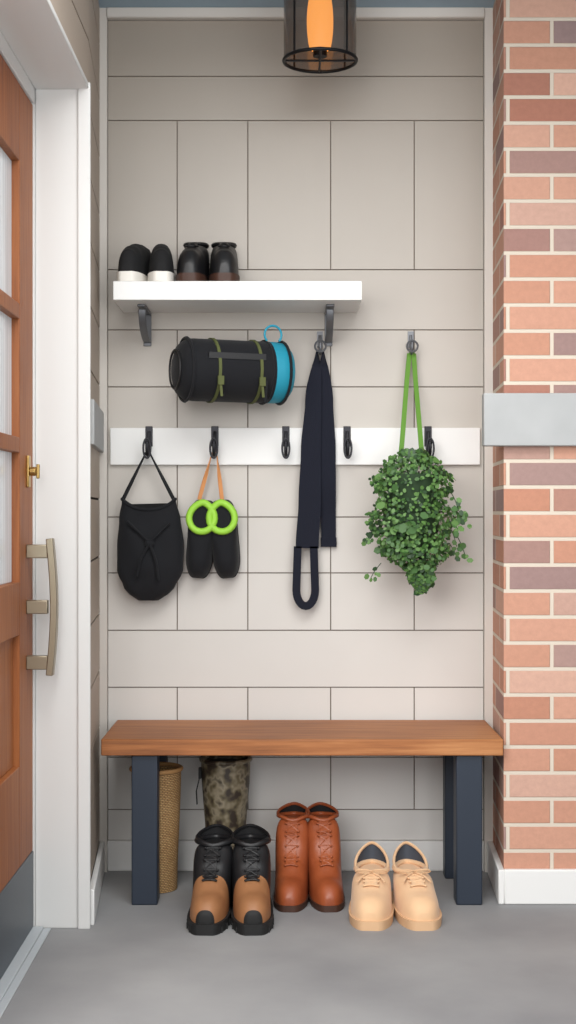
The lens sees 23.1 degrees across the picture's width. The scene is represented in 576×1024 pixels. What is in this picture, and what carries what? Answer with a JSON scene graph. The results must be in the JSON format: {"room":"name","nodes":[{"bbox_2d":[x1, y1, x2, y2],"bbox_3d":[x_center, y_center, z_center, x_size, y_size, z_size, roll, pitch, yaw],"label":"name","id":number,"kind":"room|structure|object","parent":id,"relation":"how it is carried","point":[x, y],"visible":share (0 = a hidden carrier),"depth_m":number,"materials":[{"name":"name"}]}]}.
{"room":"mudroom","nodes":[
{"label":"mudroom","id":0,"kind":"room"},
{"bbox_2d":[50,0,99,877],"bbox_3d":[-0.593,-0.200,2.330,0.221,2.400,3.200,0,0,0],"label":"wall","id":1,"kind":"structure","parent":0,"point":[79,19],"depth_m":3.66,"materials":[{"name":"beige paint"}]},
{"bbox_2d":[0,0,90,1017],"bbox_3d":[-0.566,-0.015,2.065,0.183,2.030,2.670,0,0,0],"label":"door","id":2,"kind":"structure","parent":1,"relation":"in","point":[45,91],"depth_m":3.37,"materials":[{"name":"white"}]},
{"bbox_2d":[91,399,103,452],"bbox_3d":[-0.500,-0.220,3.667,0.016,0.110,0.476,0,0,-5],"label":"trim","id":3,"kind":"structure","parent":1,"relation":"attached to","point":[97,415],"depth_m":3.58,"materials":[{"name":"stone"}]},
{"bbox_2d":[91,841,104,924],"bbox_3d":[-0.495,0.957,3.653,0.014,0.087,0.504,0,0,-5],"label":"baseboard","id":4,"kind":"structure","parent":1,"relation":"attached to","point":[99,867],"depth_m":3.59,"materials":[{"name":"white"}]},
{"bbox_2d":[0,871,575,1023],"bbox_3d":[0.000,1.025,1.080,5.000,0.050,6.300,0,0,0],"label":"floor","id":5,"kind":"structure","parent":0,"point":[491,962],"depth_m":3.06,"materials":[{"name":"concrete"}]},
{"bbox_2d":[129,762,182,892],"bbox_3d":[-0.350,0.837,3.738,0.144,0.324,0.144,0,0,0],"label":"wicker basket","id":6,"kind":"object","parent":5,"relation":"on","point":[170,773],"visible":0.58,"depth_m":3.69,"materials":[{"name":"brown wicker"}]},
{"bbox_2d":[186,824,234,935],"bbox_3d":[-0.189,0.901,3.475,0.107,0.198,0.310,0,0,3],"label":"boot","id":7,"kind":"object","parent":5,"relation":"on","point":[209,913],"visible":0.96,"depth_m":3.44,"materials":[{"name":"black leather"}]},
{"bbox_2d":[196,756,251,848],"bbox_3d":[-0.174,0.834,3.776,0.154,0.332,0.291,0,0,0],"label":"rubber boot","id":8,"kind":"object","parent":5,"relation":"on","point":[225,779],"visible":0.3,"depth_m":3.78,"materials":[{"name":"multicoloured"}]},
{"bbox_2d":[230,824,273,935],"bbox_3d":[-0.090,0.901,3.475,0.107,0.198,0.310,0,0,-3],"label":"boot","id":9,"kind":"object","parent":5,"relation":"on","point":[252,914],"visible":1,"depth_m":3.44,"materials":[{"name":"black leather"}]},
{"bbox_2d":[273,802,309,912],"bbox_3d":[0.010,0.891,3.657,0.092,0.218,0.289,0,0,3],"label":"boot","id":10,"kind":"object","parent":5,"relation":"on","point":[290,894],"visible":0.98,"depth_m":3.64,"materials":[{"name":"brown leather"}]},
{"bbox_2d":[101,720,502,904],"bbox_3d":[0.036,0.788,3.732,1.020,0.424,0.335,0,0,0],"label":"bench","id":11,"kind":"object","parent":5,"relation":"on","point":[462,744],"visible":0.98,"depth_m":3.58,"materials":[{"name":"brown wood"}]},
{"bbox_2d":[305,802,344,912],"bbox_3d":[0.096,0.891,3.657,0.092,0.218,0.289,0,0,-4],"label":"boot","id":12,"kind":"object","parent":5,"relation":"on","point":[325,885],"visible":0.95,"depth_m":3.64,"materials":[{"name":"brown leather"}]},
{"bbox_2d":[349,841,393,930],"bbox_3d":[0.208,0.927,3.509,0.111,0.146,0.303,0,0,4],"label":"shoe","id":13,"kind":"object","parent":5,"relation":"on","point":[371,908],"visible":1,"depth_m":3.45,"materials":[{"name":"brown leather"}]},
{"bbox_2d":[391,841,441,930],"bbox_3d":[0.316,0.927,3.509,0.111,0.146,0.303,0,0,-4],"label":"shoe","id":14,"kind":"object","parent":5,"relation":"on","point":[414,898],"visible":0.99,"depth_m":3.45,"materials":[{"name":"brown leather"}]},
{"bbox_2d":[98,8,492,871],"bbox_3d":[0.450,-0.200,3.978,2.300,2.400,0.144,0,0,0],"label":"wall","id":15,"kind":"structure","parent":0,"point":[377,172],"depth_m":3.92,"materials":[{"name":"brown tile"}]},
{"bbox_2d":[113,281,361,345],"bbox_3d":[-0.133,-0.534,3.809,0.653,0.144,0.239,0,0,0],"label":"wall shelf","id":16,"kind":"object","parent":15,"relation":"attached to","point":[144,298],"visible":1,"depth_m":3.69,"materials":[{"name":"white paint"}]},
{"bbox_2d":[117,244,150,280],"bbox_3d":[-0.412,-0.669,3.810,0.074,0.125,0.229,0,0,7],"label":"sneaker","id":17,"kind":"object","parent":16,"relation":"on","point":[133,265],"visible":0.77,"depth_m":3.71,"materials":[{"name":"black fabric"}]},
{"bbox_2d":[148,244,174,280],"bbox_3d":[-0.343,-0.669,3.810,0.074,0.125,0.229,0,0,-5],"label":"sneaker","id":18,"kind":"object","parent":16,"relation":"on","point":[161,267],"visible":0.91,"depth_m":3.71,"materials":[{"name":"black fabric"}]},
{"bbox_2d":[176,242,208,280],"bbox_3d":[-0.256,-0.679,3.812,0.084,0.144,0.232,0,0,3],"label":"shoe","id":19,"kind":"object","parent":16,"relation":"on","point":[193,261],"visible":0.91,"depth_m":3.71,"materials":[{"name":"black leather"}]},
{"bbox_2d":[209,242,239,280],"bbox_3d":[-0.173,-0.679,3.812,0.084,0.144,0.232,0,0,-3],"label":"shoe","id":20,"kind":"object","parent":16,"relation":"on","point":[224,260],"visible":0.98,"depth_m":3.71,"materials":[{"name":"black leather"}]},
{"bbox_2d":[168,325,294,405],"bbox_3d":[-0.145,-0.394,3.758,0.329,0.217,0.181,0,0,-21],"label":"sleeping bag","id":21,"kind":"object","parent":16,"relation":"hanging from","point":[210,370],"visible":1,"depth_m":3.69,"materials":[{"name":"black fabric"}]},
{"bbox_2d":[110,426,479,464],"bbox_3d":[0.020,-0.185,3.885,1.028,0.107,0.080,0,0,0],"label":"coat rack","id":22,"kind":"object","parent":15,"relation":"attached to","point":[128,446],"visible":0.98,"depth_m":3.91,"materials":[{"name":"white paint"}]},
{"bbox_2d":[117,453,183,600],"bbox_3d":[-0.378,0.037,3.863,0.184,0.411,0.100,0,0,0],"label":"tote bag","id":23,"kind":"object","parent":22,"relation":"hanging from","point":[150,540],"visible":1,"depth_m":3.84,"materials":[{"name":"black fabric"}]},
{"bbox_2d":[186,455,239,578],"bbox_3d":[-0.207,0.009,3.863,0.151,0.352,0.082,0,0,0],"label":"slippers","id":24,"kind":"object","parent":22,"relation":"hanging from","point":[212,535],"visible":1,"depth_m":3.83,"materials":[{"name":"black fabric"}]},
{"bbox_2d":[107,7,484,19],"bbox_3d":[0.021,-1.386,3.915,1.049,0.028,0.030,0,0,0],"label":"trim","id":25,"kind":"structure","parent":15,"relation":"attached to","point":[113,13],"depth_m":3.90,"materials":[{"name":"grey"}]},
{"bbox_2d":[314,331,326,354],"bbox_3d":[0.089,-0.469,3.897,0.036,0.070,0.055,0,0,0],"label":"wall hook","id":26,"kind":"object","parent":15,"relation":"attached to","point":[319,342],"visible":1,"depth_m":3.87,"materials":[{"name":"grey metal"}]},
{"bbox_2d":[292,351,336,609],"bbox_3d":[0.073,-0.089,3.901,0.123,0.719,0.037,0,0,0],"label":"leash","id":27,"kind":"object","parent":26,"relation":"hanging from","point":[317,480],"visible":1,"depth_m":3.88,"materials":[{"name":"black fabric"}]},
{"bbox_2d":[406,331,418,354],"bbox_3d":[0.342,-0.469,3.897,0.036,0.070,0.055,0,0,0],"label":"wall hook","id":28,"kind":"object","parent":15,"relation":"attached to","point":[410,344],"visible":1,"depth_m":3.87,"materials":[{"name":"grey metal"}]},
{"bbox_2d":[361,352,472,595],"bbox_3d":[0.349,-0.111,3.753,0.264,0.670,0.230,0,0,39],"label":"hanging plant","id":29,"kind":"object","parent":28,"relation":"hanging from","point":[411,510],"visible":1,"depth_m":3.73,"materials":[{"name":"green plant"}]},
{"bbox_2d":[98,0,494,7],"bbox_3d":[0.000,-1.425,2.980,5.000,0.050,2.500,0,0,0],"label":"ceiling","id":30,"kind":"structure","parent":0,"point":[102,3],"depth_m":3.87,"materials":[{"name":"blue paint"}]},
{"bbox_2d":[282,0,357,73],"bbox_3d":[0.082,-1.275,3.600,0.195,0.248,0.195,0,0,0],"label":"pendant light","id":31,"kind":"object","parent":30,"relation":"hanging from","point":[320,35],"visible":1,"depth_m":3.53,"materials":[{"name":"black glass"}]},
{"bbox_2d":[493,0,575,868],"bbox_3d":[1.135,-0.200,3.765,1.166,2.400,0.330,0,0,0],"label":"wall","id":32,"kind":"structure","parent":0,"point":[534,41],"depth_m":3.60,"materials":[{"name":"brick"}]},
{"bbox_2d":[107,840,575,903],"bbox_3d":[0.609,0.956,3.757,2.223,0.088,0.346,0,0,0],"label":"baseboard","id":33,"kind":"structure","parent":32,"relation":"attached to","point":[510,886],"depth_m":3.82,"materials":[{"name":"white"}]},
{"bbox_2d":[482,393,575,445],"bbox_3d":[1.109,-0.235,3.590,1.223,0.134,0.040,0,0,0],"label":"stone band","id":34,"kind":"structure","parent":32,"relation":"attached to","point":[508,419],"depth_m":3.57,"materials":[{"name":"stone"}]}
]}

